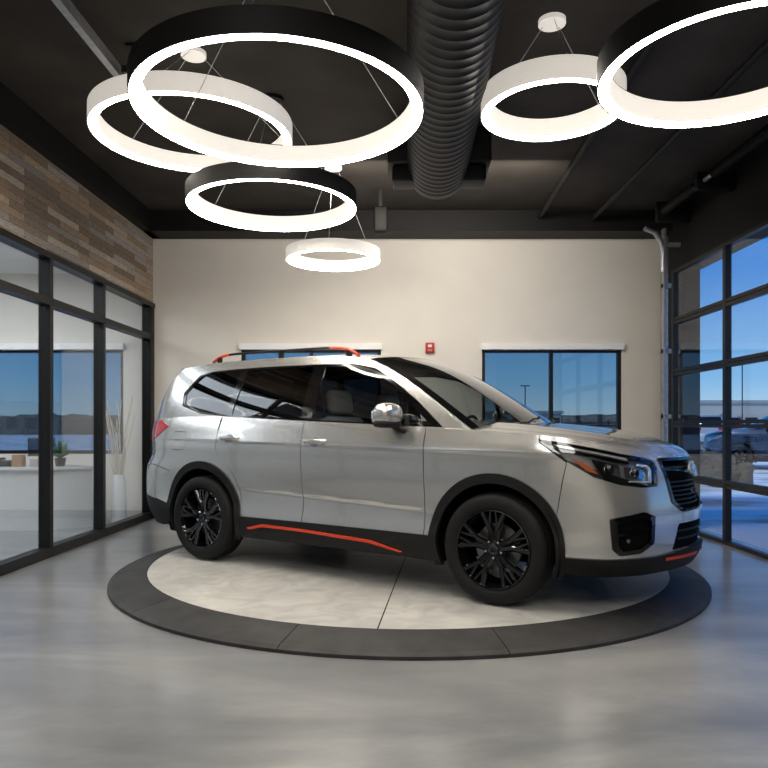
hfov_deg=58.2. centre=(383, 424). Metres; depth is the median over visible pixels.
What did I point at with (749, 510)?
parking lot
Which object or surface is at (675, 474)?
grille
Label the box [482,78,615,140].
diffuser
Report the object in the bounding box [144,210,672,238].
ceiling beam
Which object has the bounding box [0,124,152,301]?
wall
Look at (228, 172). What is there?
pendant lamp
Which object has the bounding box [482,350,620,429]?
trim
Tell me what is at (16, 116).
ceiling beam
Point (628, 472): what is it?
headlight assembly
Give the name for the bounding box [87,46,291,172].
pendant lamp
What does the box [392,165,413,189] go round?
outlet
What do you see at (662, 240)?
door track
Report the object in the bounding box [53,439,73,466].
potted plant
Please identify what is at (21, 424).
treeline
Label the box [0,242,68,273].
ceiling
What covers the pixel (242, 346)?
trim
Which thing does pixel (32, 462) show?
box
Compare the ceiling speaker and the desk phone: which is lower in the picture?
the desk phone
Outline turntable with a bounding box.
[107,537,711,660]
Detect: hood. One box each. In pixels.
[445,419,686,452]
[706,428,744,434]
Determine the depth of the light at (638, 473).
4.19 m
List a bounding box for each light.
[152,420,167,439]
[629,464,650,482]
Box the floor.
[0,518,767,767]
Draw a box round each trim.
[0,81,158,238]
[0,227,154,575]
[0,343,123,349]
[0,350,122,453]
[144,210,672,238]
[239,343,381,349]
[241,350,380,360]
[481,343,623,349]
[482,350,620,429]
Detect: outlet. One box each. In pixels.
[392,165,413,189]
[460,164,485,188]
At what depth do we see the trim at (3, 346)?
9.00 m
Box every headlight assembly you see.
[592,460,620,476]
[623,467,643,478]
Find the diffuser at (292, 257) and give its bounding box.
[286,249,378,270]
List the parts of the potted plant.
pot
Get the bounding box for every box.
[12,454,25,466]
[29,459,37,466]
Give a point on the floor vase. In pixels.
(119, 503)
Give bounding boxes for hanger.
[121,42,134,73]
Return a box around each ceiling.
[0,0,767,209]
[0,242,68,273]
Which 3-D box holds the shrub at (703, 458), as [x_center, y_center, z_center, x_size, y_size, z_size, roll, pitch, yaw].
[7.932,0.989,17.313,1.104,0.503,0.860,0,0,0]
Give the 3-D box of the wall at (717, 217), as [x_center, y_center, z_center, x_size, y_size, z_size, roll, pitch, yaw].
[3.730,-0.780,2.525,0.200,4.000,13.050,0,0,0]
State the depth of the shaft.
7.10 m
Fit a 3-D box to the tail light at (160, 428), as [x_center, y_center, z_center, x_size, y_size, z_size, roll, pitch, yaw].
[-2.066,0.049,6.449,0.194,0.184,0.684,0,0,-11]
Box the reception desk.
[0,464,92,530]
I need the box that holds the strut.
[51,0,121,76]
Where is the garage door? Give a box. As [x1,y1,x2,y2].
[671,220,767,558]
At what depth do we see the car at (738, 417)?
39.42 m
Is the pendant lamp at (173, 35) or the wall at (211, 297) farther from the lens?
the wall at (211, 297)
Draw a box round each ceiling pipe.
[538,38,659,217]
[590,38,767,219]
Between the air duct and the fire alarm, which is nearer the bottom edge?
the fire alarm
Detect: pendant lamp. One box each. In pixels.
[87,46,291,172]
[127,0,423,167]
[185,93,356,231]
[286,165,379,271]
[481,12,626,141]
[597,0,767,128]
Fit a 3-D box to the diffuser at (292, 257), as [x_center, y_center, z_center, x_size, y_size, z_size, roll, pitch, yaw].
[-0.530,-1.762,7.200,0.966,0.105,0.966,0,0,0]
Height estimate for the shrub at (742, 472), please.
0.535 m
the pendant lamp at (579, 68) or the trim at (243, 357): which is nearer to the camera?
the pendant lamp at (579, 68)
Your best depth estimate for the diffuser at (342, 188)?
6.01 m
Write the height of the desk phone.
0.100 m
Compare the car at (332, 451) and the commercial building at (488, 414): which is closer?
the car at (332, 451)
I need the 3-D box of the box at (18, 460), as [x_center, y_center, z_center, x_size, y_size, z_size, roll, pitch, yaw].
[-4.250,0.415,8.030,0.120,0.140,0.090,0,0,0]
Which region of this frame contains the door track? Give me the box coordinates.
[643,227,680,441]
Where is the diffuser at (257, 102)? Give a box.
[88,91,290,171]
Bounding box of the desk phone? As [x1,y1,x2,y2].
[0,457,11,465]
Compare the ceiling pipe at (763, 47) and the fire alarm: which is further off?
the fire alarm
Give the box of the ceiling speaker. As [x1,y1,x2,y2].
[373,189,387,234]
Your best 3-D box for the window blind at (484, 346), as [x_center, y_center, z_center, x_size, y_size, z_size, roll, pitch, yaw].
[2.204,-1.027,9.075,1.866,0.080,0.150,0,0,0]
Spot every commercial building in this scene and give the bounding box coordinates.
[485,411,563,422]
[700,400,767,428]
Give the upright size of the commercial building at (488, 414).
2.700 m
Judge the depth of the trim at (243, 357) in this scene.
9.09 m
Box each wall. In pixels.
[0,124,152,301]
[0,239,660,517]
[666,140,767,525]
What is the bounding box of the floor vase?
[106,397,134,522]
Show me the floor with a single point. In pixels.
(85, 683)
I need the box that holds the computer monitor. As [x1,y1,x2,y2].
[27,438,54,455]
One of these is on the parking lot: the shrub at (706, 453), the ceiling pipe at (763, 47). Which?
the shrub at (706, 453)
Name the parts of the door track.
rail, rail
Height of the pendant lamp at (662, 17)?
0.871 m
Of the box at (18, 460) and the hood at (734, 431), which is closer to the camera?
the box at (18, 460)
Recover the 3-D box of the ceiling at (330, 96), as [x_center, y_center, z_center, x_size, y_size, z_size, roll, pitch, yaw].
[0.250,-2.750,2.625,7.100,0.100,13.250,0,0,0]
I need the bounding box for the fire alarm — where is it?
[425,342,433,352]
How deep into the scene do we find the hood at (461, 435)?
4.37 m
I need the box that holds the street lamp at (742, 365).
[742,365,742,419]
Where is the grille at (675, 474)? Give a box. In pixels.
[657,455,702,510]
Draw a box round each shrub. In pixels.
[700,451,735,462]
[700,455,720,463]
[700,458,754,486]
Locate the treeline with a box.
[0,413,615,434]
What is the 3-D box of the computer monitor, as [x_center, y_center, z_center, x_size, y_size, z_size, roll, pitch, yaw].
[-4.134,0.320,8.326,0.300,0.330,0.120,0,0,-29]
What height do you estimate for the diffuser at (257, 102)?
0.120 m
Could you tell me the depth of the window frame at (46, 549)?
6.84 m
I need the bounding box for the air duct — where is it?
[387,0,506,199]
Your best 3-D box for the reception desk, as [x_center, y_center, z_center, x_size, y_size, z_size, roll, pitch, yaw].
[-4.300,0.853,8.211,1.695,0.735,0.613,0,0,0]
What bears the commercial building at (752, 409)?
on the parking lot
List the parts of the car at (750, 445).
sill, door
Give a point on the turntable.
(262, 595)
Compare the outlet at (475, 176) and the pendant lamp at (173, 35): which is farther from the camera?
the outlet at (475, 176)
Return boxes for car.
[146,346,702,604]
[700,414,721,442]
[701,415,767,464]
[732,416,743,428]
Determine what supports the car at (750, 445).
on the parking lot
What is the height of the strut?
0.080 m
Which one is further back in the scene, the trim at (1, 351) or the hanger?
the trim at (1, 351)
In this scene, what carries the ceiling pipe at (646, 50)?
attached to the ceiling at (330, 96)
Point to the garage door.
(727, 362)
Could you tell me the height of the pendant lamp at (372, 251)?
0.991 m
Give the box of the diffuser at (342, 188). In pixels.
[186,179,355,231]
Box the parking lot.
[0,435,767,549]
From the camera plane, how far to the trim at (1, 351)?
9.08 m
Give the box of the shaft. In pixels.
[655,124,767,222]
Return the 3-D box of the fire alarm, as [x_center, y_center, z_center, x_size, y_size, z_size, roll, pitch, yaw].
[0.600,-1.010,9.017,0.115,0.135,0.066,0,0,0]
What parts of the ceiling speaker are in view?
speaker stem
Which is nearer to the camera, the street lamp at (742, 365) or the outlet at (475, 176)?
the outlet at (475, 176)
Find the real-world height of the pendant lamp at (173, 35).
0.981 m

